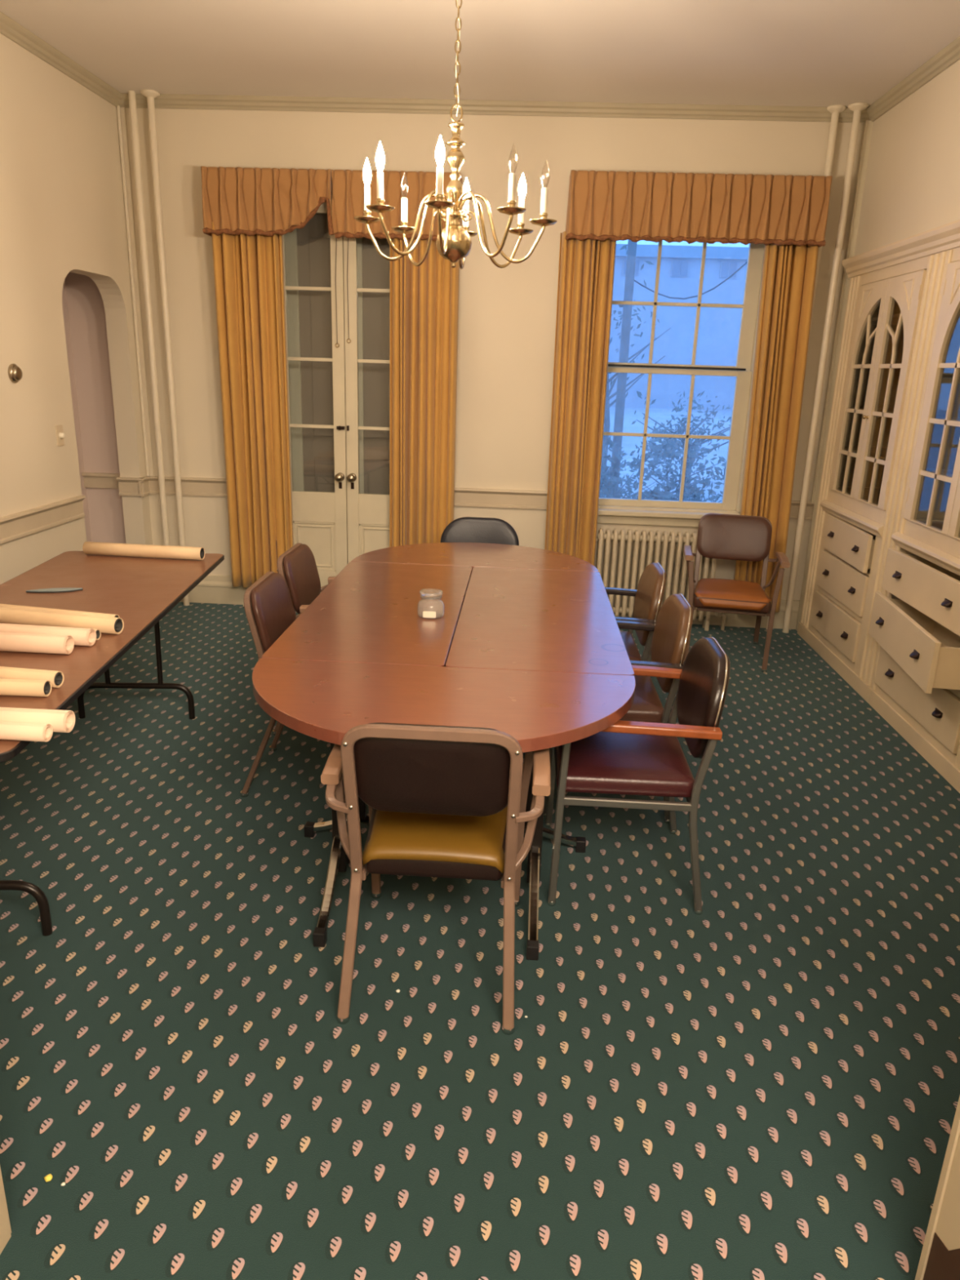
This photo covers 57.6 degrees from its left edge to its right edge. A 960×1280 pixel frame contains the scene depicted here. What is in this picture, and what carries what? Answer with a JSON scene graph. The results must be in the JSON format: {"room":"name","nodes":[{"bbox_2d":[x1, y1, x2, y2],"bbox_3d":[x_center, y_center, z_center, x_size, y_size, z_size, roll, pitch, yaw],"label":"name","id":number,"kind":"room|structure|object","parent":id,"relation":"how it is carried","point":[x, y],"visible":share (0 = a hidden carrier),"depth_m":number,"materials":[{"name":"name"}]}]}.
{"room":"meeting room","nodes":[
{"label":"meeting room","id":0,"kind":"room"},
{"bbox_2d":[0,33,152,584],"bbox_3d":[-2.523,-1.112,3.557,0.140,3.250,4.970,3,17,2],"label":"wall","id":1,"kind":"structure","parent":0,"point":[62,208],"depth_m":4.81,"materials":[{"name":"paint"}]},
{"bbox_2d":[8,363,22,382],"bbox_3d":[-2.383,-1.371,4.486,0.036,0.096,0.096,3,17,2],"label":"thermostat","id":2,"kind":"object","parent":1,"relation":"attached to","point":[15,373],"visible":1,"depth_m":4.46,"materials":[{"name":"gold metal"}]},
{"bbox_2d":[0,495,85,544],"bbox_3d":[-2.482,-0.237,3.401,0.036,0.125,3.840,3,17,2],"label":"trim","id":3,"kind":"structure","parent":1,"relation":"attached to","point":[20,524],"depth_m":4.77,"materials":[{"name":"paint"}]},
{"bbox_2d":[55,424,65,446],"bbox_3d":[-2.377,-1.162,4.960,0.028,0.116,0.072,3,17,2],"label":"dimmer switch","id":4,"kind":"object","parent":1,"relation":"attached to","point":[60,435],"visible":1,"depth_m":4.95,"materials":[{"name":"beige plastic"}]},
{"bbox_2d":[0,11,121,106],"bbox_3d":[-2.370,-2.651,3.156,0.058,0.065,4.810,3,17,2],"label":"trim","id":5,"kind":"structure","parent":1,"relation":"attached to","point":[10,28],"depth_m":4.69,"materials":[{"name":"paint"}]},
{"bbox_2d":[62,271,125,543],"bbox_3d":[-2.707,-1.404,5.401,0.410,2.700,1.560,3,17,2],"label":"wall","id":6,"kind":"structure","parent":0,"point":[82,304],"depth_m":6.06,"materials":[{"name":"beige paint"}]},
{"bbox_2d":[0,601,959,1279],"bbox_3d":[-0.739,0.994,2.551,6.800,0.060,8.600,3,17,2],"label":"floor","id":7,"kind":"structure","parent":0,"point":[763,1083],"depth_m":2.40,"materials":[{"name":"green carpet"}]},
{"bbox_2d":[43,1173,52,1182],"bbox_3d":[-0.931,1.160,1.883,0.019,0.008,0.016,16,22,38],"label":"crumb","id":8,"kind":"object","parent":7,"relation":"on","point":[47,1178],"visible":1,"depth_m":1.88,"materials":[{"name":"yellow food"}]},
{"bbox_2d":[0,551,224,936],"bbox_3d":[-1.665,0.267,3.442,0.807,0.740,2.472,1,17,-4],"label":"folding table","id":9,"kind":"object","parent":7,"relation":"on","point":[141,591],"visible":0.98,"depth_m":3.62,"materials":[{"name":"brown wood"}]},
{"bbox_2d":[0,678,51,696],"bbox_3d":[-1.596,0.131,2.552,0.661,0.049,0.053,2,17,0],"label":"paper roll","id":10,"kind":"object","parent":9,"relation":"on","point":[24,687],"visible":1,"depth_m":2.53,"materials":[{"name":"grey paper"}]},
{"bbox_2d":[0,721,53,742],"bbox_3d":[-1.467,0.224,2.271,0.700,0.047,0.051,3,17,2],"label":"paper roll","id":11,"kind":"object","parent":9,"relation":"on","point":[11,731],"visible":1,"depth_m":2.24,"materials":[{"name":"white paper"}]},
{"bbox_2d":[0,666,64,687],"bbox_3d":[-1.624,0.093,2.668,0.722,0.050,0.055,4,17,7],"label":"paper roll","id":12,"kind":"object","parent":9,"relation":"on","point":[56,678],"visible":0.86,"depth_m":2.61,"materials":[{"name":"grey paper"}]},
{"bbox_2d":[0,631,74,653],"bbox_3d":[-1.684,0.001,2.931,0.620,0.064,0.070,3,17,2],"label":"paper roll","id":13,"kind":"object","parent":9,"relation":"on","point":[9,642],"visible":1,"depth_m":2.89,"materials":[{"name":"white paper"}]},
{"bbox_2d":[0,706,75,733],"bbox_3d":[-1.478,0.199,2.328,0.780,0.059,0.064,3,17,2],"label":"paper roll","id":14,"kind":"object","parent":9,"relation":"on","point":[61,721],"visible":0.81,"depth_m":2.29,"materials":[{"name":"white paper"}]},
{"bbox_2d":[0,622,96,645],"bbox_3d":[-1.668,-0.029,3.036,0.661,0.061,0.066,3,17,5],"label":"paper roll","id":15,"kind":"object","parent":9,"relation":"on","point":[82,637],"visible":0.66,"depth_m":3.00,"materials":[{"name":"white paper"}]},
{"bbox_2d":[26,587,83,592],"bbox_3d":[-1.802,-0.210,3.696,0.220,0.009,0.052,-4,18,-17],"label":"folded paper","id":16,"kind":"object","parent":9,"relation":"on","point":[53,589],"visible":1,"depth_m":3.69,"materials":[{"name":"grey paper"}]},
{"bbox_2d":[0,603,119,617],"bbox_3d":[-1.683,-0.106,3.317,0.668,0.040,0.043,5,18,11],"label":"paper roll","id":17,"kind":"object","parent":9,"relation":"on","point":[8,606],"visible":0.33,"depth_m":3.29,"materials":[{"name":"grey paper"}]},
{"bbox_2d":[0,607,124,634],"bbox_3d":[-1.658,-0.082,3.208,0.727,0.061,0.066,5,18,10],"label":"paper roll","id":18,"kind":"object","parent":9,"relation":"on","point":[106,624],"visible":0.93,"depth_m":3.16,"materials":[{"name":"grey paper"}]},
{"bbox_2d":[93,628,101,639],"bbox_3d":[-1.655,-0.037,3.101,0.621,0.040,0.043,3,17,5],"label":"paper roll","id":19,"kind":"object","parent":9,"relation":"on","point":[98,632],"visible":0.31,"depth_m":3.08,"materials":[{"name":"grey paper"}]},
{"bbox_2d":[82,542,204,559],"bbox_3d":[-1.682,-0.447,4.370,0.600,0.064,0.070,3,17,4],"label":"paper roll","id":20,"kind":"object","parent":9,"relation":"on","point":[89,548],"visible":1,"depth_m":4.34,"materials":[{"name":"grey paper"}]},
{"bbox_2d":[128,90,169,546],"bbox_3d":[-2.184,-1.809,5.828,0.042,3.250,0.041,3,17,2],"label":"pipe","id":21,"kind":"object","parent":7,"relation":"on","point":[131,94],"visible":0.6,"depth_m":5.70,"materials":[{"name":"beige metal"}]},
{"bbox_2d":[140,88,189,605],"bbox_3d":[-2.069,-1.803,5.823,0.112,3.250,0.112,3,17,2],"label":"pipe","id":22,"kind":"object","parent":7,"relation":"on","point":[149,94],"visible":1,"depth_m":5.69,"materials":[{"name":"beige metal"}]},
{"bbox_2d":[240,571,296,797],"bbox_3d":[-0.651,0.174,3.655,0.620,0.854,0.616,2,17,1],"label":"armchair","id":23,"kind":"object","parent":7,"relation":"on","point":[272,612],"visible":0.34,"depth_m":3.50,"materials":[{"name":"brown leather"}]},
{"bbox_2d":[272,542,335,734],"bbox_3d":[-0.658,-0.012,4.250,0.620,0.854,0.616,3,17,2],"label":"armchair","id":24,"kind":"object","parent":7,"relation":"on","point":[300,572],"visible":0.34,"depth_m":4.12,"materials":[{"name":"brown leather"}]},
{"bbox_2d":[261,561,472,837],"bbox_3d":[-0.403,0.197,3.800,0.626,0.740,1.560,3,17,2],"label":"rectangular table","id":25,"kind":"object","parent":7,"relation":"on","point":[367,613],"visible":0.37,"depth_m":3.42,"materials":[{"name":"brown wood"}]},
{"bbox_2d":[417,588,444,618],"bbox_3d":[-0.197,-0.146,3.504,0.109,0.104,0.110,3,17,2],"label":"glass jar","id":26,"kind":"object","parent":25,"relation":"on","point":[431,606],"visible":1,"depth_m":3.47,"materials":[{"name":"white"}]},
{"bbox_2d":[320,722,551,1035],"bbox_3d":[-0.119,0.547,2.513,0.616,0.854,0.623,3,17,2],"label":"armchair","id":27,"kind":"object","parent":7,"relation":"on","point":[449,802],"visible":0.96,"depth_m":2.31,"materials":[{"name":"brown metal"}]},
{"bbox_2d":[252,657,635,959],"bbox_3d":[-0.143,0.536,2.739,1.260,0.740,0.630,3,17,2],"label":"round table","id":28,"kind":"object","parent":7,"relation":"on","point":[322,700],"visible":0.78,"depth_m":2.67,"materials":[{"name":"brown wood"}]},
{"bbox_2d":[351,542,598,572],"bbox_3d":[-0.025,-0.114,4.835,1.260,0.740,0.630,3,17,2],"label":"round table","id":29,"kind":"object","parent":7,"relation":"on","point":[451,553],"visible":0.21,"depth_m":4.64,"materials":[{"name":"brown wood"}]},
{"bbox_2d":[440,516,519,546],"bbox_3d":[-0.022,-0.262,5.138,0.600,0.842,0.544,3,17,2],"label":"armchair","id":30,"kind":"object","parent":7,"relation":"on","point":[464,529],"visible":0.14,"depth_m":5.24,"materials":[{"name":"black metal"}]},
{"bbox_2d":[445,566,634,853],"bbox_3d":[0.230,0.226,3.773,0.636,0.740,1.560,3,17,2],"label":"rectangular table","id":31,"kind":"object","parent":7,"relation":"on","point":[510,619],"visible":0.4,"depth_m":3.42,"materials":[{"name":"brown wood"}]},
{"bbox_2d":[543,593,693,822],"bbox_3d":[0.546,0.232,3.608,0.544,0.846,0.600,2,17,2],"label":"armchair","id":32,"kind":"object","parent":7,"relation":"on","point":[672,628],"visible":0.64,"depth_m":3.42,"materials":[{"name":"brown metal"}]},
{"bbox_2d":[604,562,666,661],"bbox_3d":[0.569,0.051,4.190,0.544,0.846,0.600,3,17,2],"label":"armchair","id":33,"kind":"object","parent":7,"relation":"on","point":[649,593],"visible":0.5,"depth_m":4.03,"materials":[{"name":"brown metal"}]},
{"bbox_2d":[544,636,729,915],"bbox_3d":[0.523,0.412,3.028,0.544,0.846,0.600,3,17,2],"label":"armchair","id":34,"kind":"object","parent":7,"relation":"on","point":[626,757],"visible":0.91,"depth_m":2.83,"materials":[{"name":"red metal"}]},
{"bbox_2d":[595,528,725,631],"bbox_3d":[1.251,-0.417,6.043,0.949,0.680,0.120,3,17,2],"label":"radiator","id":35,"kind":"object","parent":7,"relation":"on","point":[707,566],"visible":0.54,"depth_m":5.97,"materials":[{"name":"metal"}]},
{"bbox_2d":[683,513,790,672],"bbox_3d":[1.571,-0.321,5.478,0.616,0.854,0.626,6,18,12],"label":"armchair","id":36,"kind":"object","parent":7,"relation":"on","point":[720,535],"visible":0.95,"depth_m":5.53,"materials":[{"name":"brown leather"}]},
{"bbox_2d":[765,104,846,629],"bbox_3d":[2.075,-1.627,5.690,0.112,3.250,0.112,3,17,2],"label":"pipe","id":37,"kind":"object","parent":7,"relation":"on","point":[836,109],"visible":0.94,"depth_m":5.26,"materials":[{"name":"beige metal"}]},
{"bbox_2d":[782,102,868,633],"bbox_3d":[2.182,-1.605,5.633,0.112,3.250,0.112,3,17,2],"label":"pipe","id":38,"kind":"object","parent":7,"relation":"on","point":[857,108],"visible":1,"depth_m":5.54,"materials":[{"name":"beige metal"}]},
{"bbox_2d":[797,248,951,703],"bbox_3d":[2.394,-0.941,5.103,0.460,2.310,1.350,3,17,2],"label":"tall cabinet","id":39,"kind":"object","parent":7,"relation":"on","point":[891,313],"visible":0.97,"depth_m":5.06,"materials":[{"name":"paint"}]},
{"bbox_2d":[841,219,959,278],"bbox_3d":[2.215,-1.925,4.206,0.092,0.100,2.520,3,17,2],"label":"crown molding","id":40,"kind":"structure","parent":39,"relation":"attached to","point":[946,237],"depth_m":4.52,"materials":[{"name":"paint"}]},
{"bbox_2d":[868,246,959,793],"bbox_3d":[2.263,-0.576,3.918,0.589,2.310,1.180,3,17,2],"label":"tall cabinet","id":41,"kind":"object","parent":7,"relation":"on","point":[916,687],"visible":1,"depth_m":4.19,"materials":[{"name":"paint"}]},
{"bbox_2d":[0,0,959,106],"bbox_3d":[-0.247,-2.639,3.128,6.200,0.060,5.300,3,17,2],"label":"ceiling","id":42,"kind":"structure","parent":0,"point":[809,53],"depth_m":4.39,"materials":[{"name":"paint"}]},
{"bbox_2d":[354,0,556,269],"bbox_3d":[-0.080,-1.955,3.068,0.699,1.198,0.704,-3,18,-16],"label":"chandelier","id":43,"kind":"object","parent":42,"relation":"hanging from","point":[453,242],"visible":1,"depth_m":3.14,"materials":[{"name":"gold metal"}]},
{"bbox_2d":[124,107,865,625],"bbox_3d":[0.240,-1.773,5.969,5.390,3.250,0.320,3,17,2],"label":"wall","id":44,"kind":"structure","parent":0,"point":[507,315],"depth_m":5.61,"materials":[{"name":"paint"}]},
{"bbox_2d":[81,471,119,488],"bbox_3d":[-2.650,-1.131,6.203,0.340,0.105,0.045,3,17,2],"label":"trim","id":45,"kind":"structure","parent":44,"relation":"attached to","point":[94,480],"depth_m":6.20,"materials":[{"name":"paint"}]},
{"bbox_2d":[116,105,154,475],"bbox_3d":[-2.281,-2.239,5.787,0.050,2.290,0.024,3,17,2],"label":"trim","id":46,"kind":"structure","parent":44,"relation":"attached to","point":[121,112],"depth_m":5.76,"materials":[{"name":"paint"}]},
{"bbox_2d":[282,201,347,593],"bbox_3d":[-1.158,-1.533,5.960,0.472,2.670,0.109,3,17,2],"label":"door","id":47,"kind":"structure","parent":44,"relation":"in","point":[319,518],"depth_m":6.10,"materials":[{"name":"paint"}]},
{"bbox_2d":[335,243,339,347],"bbox_3d":[-0.936,-2.343,5.681,0.030,0.834,0.005,3,17,2],"label":"pull cord","id":48,"kind":"object","parent":47,"relation":"hanging from","point":[335,243],"visible":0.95,"depth_m":5.70,"materials":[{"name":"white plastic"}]},
{"bbox_2d":[200,166,462,240],"bbox_3d":[-0.918,-2.697,5.426,1.618,0.387,0.250,3,17,2],"label":"valance","id":49,"kind":"object","parent":44,"relation":"attached to","point":[248,201],"visible":0.84,"depth_m":5.36,"materials":[{"name":"fabric"}]},
{"bbox_2d":[211,221,293,587],"bbox_3d":[-1.507,-1.497,5.833,0.454,2.345,0.128,3,17,2],"label":"curtain","id":50,"kind":"object","parent":49,"relation":"hanging from","point":[249,271],"visible":0.93,"depth_m":5.79,"materials":[{"name":"gold fabric"}]},
{"bbox_2d":[389,237,459,546],"bbox_3d":[-0.385,-1.446,5.784,0.447,2.346,0.134,3,17,2],"label":"curtain","id":51,"kind":"object","parent":49,"relation":"hanging from","point":[424,299],"visible":0.75,"depth_m":5.73,"materials":[{"name":"gold fabric"}]},
{"bbox_2d":[284,213,390,494],"bbox_3d":[-0.910,-1.606,6.204,0.990,2.720,0.075,3,17,2],"label":"door glass panes","id":52,"kind":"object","parent":44,"relation":"in","point":[307,248],"depth_m":6.08,"materials":[{"name":"glass"}]},
{"bbox_2d":[343,236,389,563],"bbox_3d":[-0.686,-1.512,5.940,0.463,2.670,0.109,3,17,2],"label":"door","id":53,"kind":"structure","parent":44,"relation":"in","point":[368,514],"depth_m":6.02,"materials":[{"name":"paint"}]},
{"bbox_2d":[346,238,351,342],"bbox_3d":[-0.858,-2.368,5.668,0.030,0.834,0.005,3,17,2],"label":"pull cord","id":54,"kind":"object","parent":53,"relation":"hanging from","point":[348,238],"visible":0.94,"depth_m":5.71,"materials":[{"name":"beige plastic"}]},
{"bbox_2d":[116,475,814,519],"bbox_3d":[-0.105,-0.970,5.987,4.792,0.125,0.156,3,17,2],"label":"trim","id":55,"kind":"structure","parent":44,"relation":"attached to","point":[144,486],"depth_m":6.04,"materials":[{"name":"paint"}]},
{"bbox_2d":[180,574,799,629],"bbox_3d":[-0.050,-0.282,6.265,4.642,0.210,0.028,3,17,2],"label":"baseboard","id":56,"kind":"structure","parent":44,"relation":"attached to","point":[213,588],"depth_m":6.32,"materials":[{"name":"paint"}]},
{"bbox_2d":[118,93,870,122],"bbox_3d":[0.046,-3.248,5.325,4.642,0.065,0.058,3,17,2],"label":"trim","id":57,"kind":"structure","parent":44,"relation":"attached to","point":[429,106],"depth_m":5.32,"materials":[{"name":"paint"}]},
{"bbox_2d":[597,240,764,527],"bbox_3d":[1.303,-1.816,5.814,1.300,2.090,0.335,3,17,2],"label":"window","id":58,"kind":"structure","parent":44,"relation":"in","point":[638,511],"depth_m":5.86,"materials":[{"name":"paint"}]},
{"bbox_2d":[564,169,832,247],"bbox_3d":[1.314,-2.617,5.328,1.568,0.388,0.244,3,17,2],"label":"valance","id":59,"kind":"object","parent":44,"relation":"attached to","point":[779,210],"visible":1,"depth_m":5.24,"materials":[{"name":"fabric"}]},
{"bbox_2d":[544,231,616,565],"bbox_3d":[0.641,-1.392,5.747,0.359,2.360,0.123,3,17,2],"label":"curtain","id":60,"kind":"object","parent":59,"relation":"hanging from","point":[586,268],"visible":0.82,"depth_m":5.66,"materials":[{"name":"gold fabric"}]},
{"bbox_2d":[734,243,818,612],"bbox_3d":[1.917,-1.336,5.700,0.396,2.360,0.116,3,17,2],"label":"curtain","id":61,"kind":"object","parent":59,"relation":"hanging from","point":[788,272],"visible":0.77,"depth_m":5.61,"materials":[{"name":"gold fabric"}]},
{"bbox_2d":[853,59,959,256],"bbox_3d":[2.433,-0.885,3.346,0.508,3.250,4.970,3,17,2],"label":"wall","id":62,"kind":"structure","parent":0,"point":[912,187],"depth_m":4.63,"materials":[{"name":"paint"}]},
{"bbox_2d":[795,120,873,631],"bbox_3d":[2.286,-1.586,5.683,0.048,3.190,0.115,3,17,2],"label":"trim","id":63,"kind":"structure","parent":62,"relation":"attached to","point":[868,124],"depth_m":5.59,"materials":[{"name":"paint"}]},
{"bbox_2d":[866,35,959,121],"bbox_3d":[2.205,-2.441,2.961,0.058,0.065,4.810,3,17,2],"label":"trim","id":64,"kind":"structure","parent":62,"relation":"attached to","point":[949,55],"depth_m":4.57,"materials":[{"name":"paint"}]},
{"bbox_3d":[-0.337,-0.295,1.165,4.782,3.250,0.160,3,17,2],"label":"wall","id":65,"kind":"structure","parent":0,"visible":0},
{"bbox_2d":[0,1095,959,1279],"bbox_3d":[-0.021,0.119,1.280,1.930,2.410,0.190,3,17,2],"label":"trim","id":66,"kind":"structure","parent":65,"relation":"attached to","point":[944,1218],"depth_m":1.58,"materials":[{"name":"paint"}]},
{"bbox_2d":[923,1232,959,1279],"bbox_3d":[0.843,1.155,1.543,0.014,0.330,0.172,3,17,2],"label":"trim","id":67,"kind":"structure","parent":65,"relation":"attached to","point":[943,1264],"depth_m":1.58,"materials":[{"name":"brown wood"}]},
{"label":"outside","id":68,"kind":"structure","parent":0,"visible":0},
{"bbox_2d":[603,406,732,502],"bbox_3d":[13.116,-14.496,57.146,100.000,0.100,101.000,3,17,2],"label":"ground","id":69,"kind":"structure","parent":68,"point":[659,415],"depth_m":37.08,"materials":[{"name":"white snow"}]},
{"bbox_2d":[609,239,636,495],"bbox_3d":[2.511,-5.512,14.925,0.170,7.200,0.162,3,17,2],"label":"utility pole","id":70,"kind":"object","parent":69,"relation":"on","point":[632,246],"visible":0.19,"depth_m":15.02,"materials":[{"name":"blue wood"}]},
{"bbox_2d":[634,262,746,299],"bbox_3d":[3.711,-6.186,14.646,2.408,0.894,0.022,3,17,2],"label":"overhead cable","id":71,"kind":"object","parent":70,"relation":"attached to","point":[743,265],"visible":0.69,"depth_m":14.75,"materials":[{"name":"black plastic"}]},
{"bbox_2d":[600,244,671,471],"bbox_3d":[3.074,-6.960,20.476,3.130,6.704,2.339,-6,19,-24],"label":"tree","id":72,"kind":"object","parent":69,"relation":"on","point":[606,420],"visible":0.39,"depth_m":21.02,"materials":[{"name":"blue plant"}]},
{"bbox_2d":[599,471,678,500],"bbox_3d":[2.087,-1.886,13.064,1.951,1.381,1.464,3,17,2],"label":"bush","id":73,"kind":"object","parent":69,"relation":"on","point":[608,493],"visible":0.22,"depth_m":12.87,"materials":[{"name":"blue plant"}]},
{"bbox_2d":[599,426,726,502],"bbox_3d":[2.998,-2.581,14.547,2.737,1.871,2.081,3,17,2],"label":"bush","id":74,"kind":"object","parent":69,"relation":"on","point":[694,491],"visible":0.48,"depth_m":14.43,"materials":[{"name":"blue plant"}]},
{"bbox_2d":[608,391,731,500],"bbox_3d":[5.147,-4.399,19.636,4.411,2.451,2.252,-6,19,-23],"label":"tree","id":75,"kind":"object","parent":69,"relation":"on","point":[680,430],"visible":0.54,"depth_m":19.30,"materials":[{"name":"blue plant"}]},
{"bbox_2d":[608,244,748,410],"bbox_3d":[17.467,-26.608,75.688,65.000,12.260,13.000,3,17,2],"label":"apartment building","id":76,"kind":"structure","parent":69,"relation":"on","point":[718,331],"depth_m":69.80,"materials":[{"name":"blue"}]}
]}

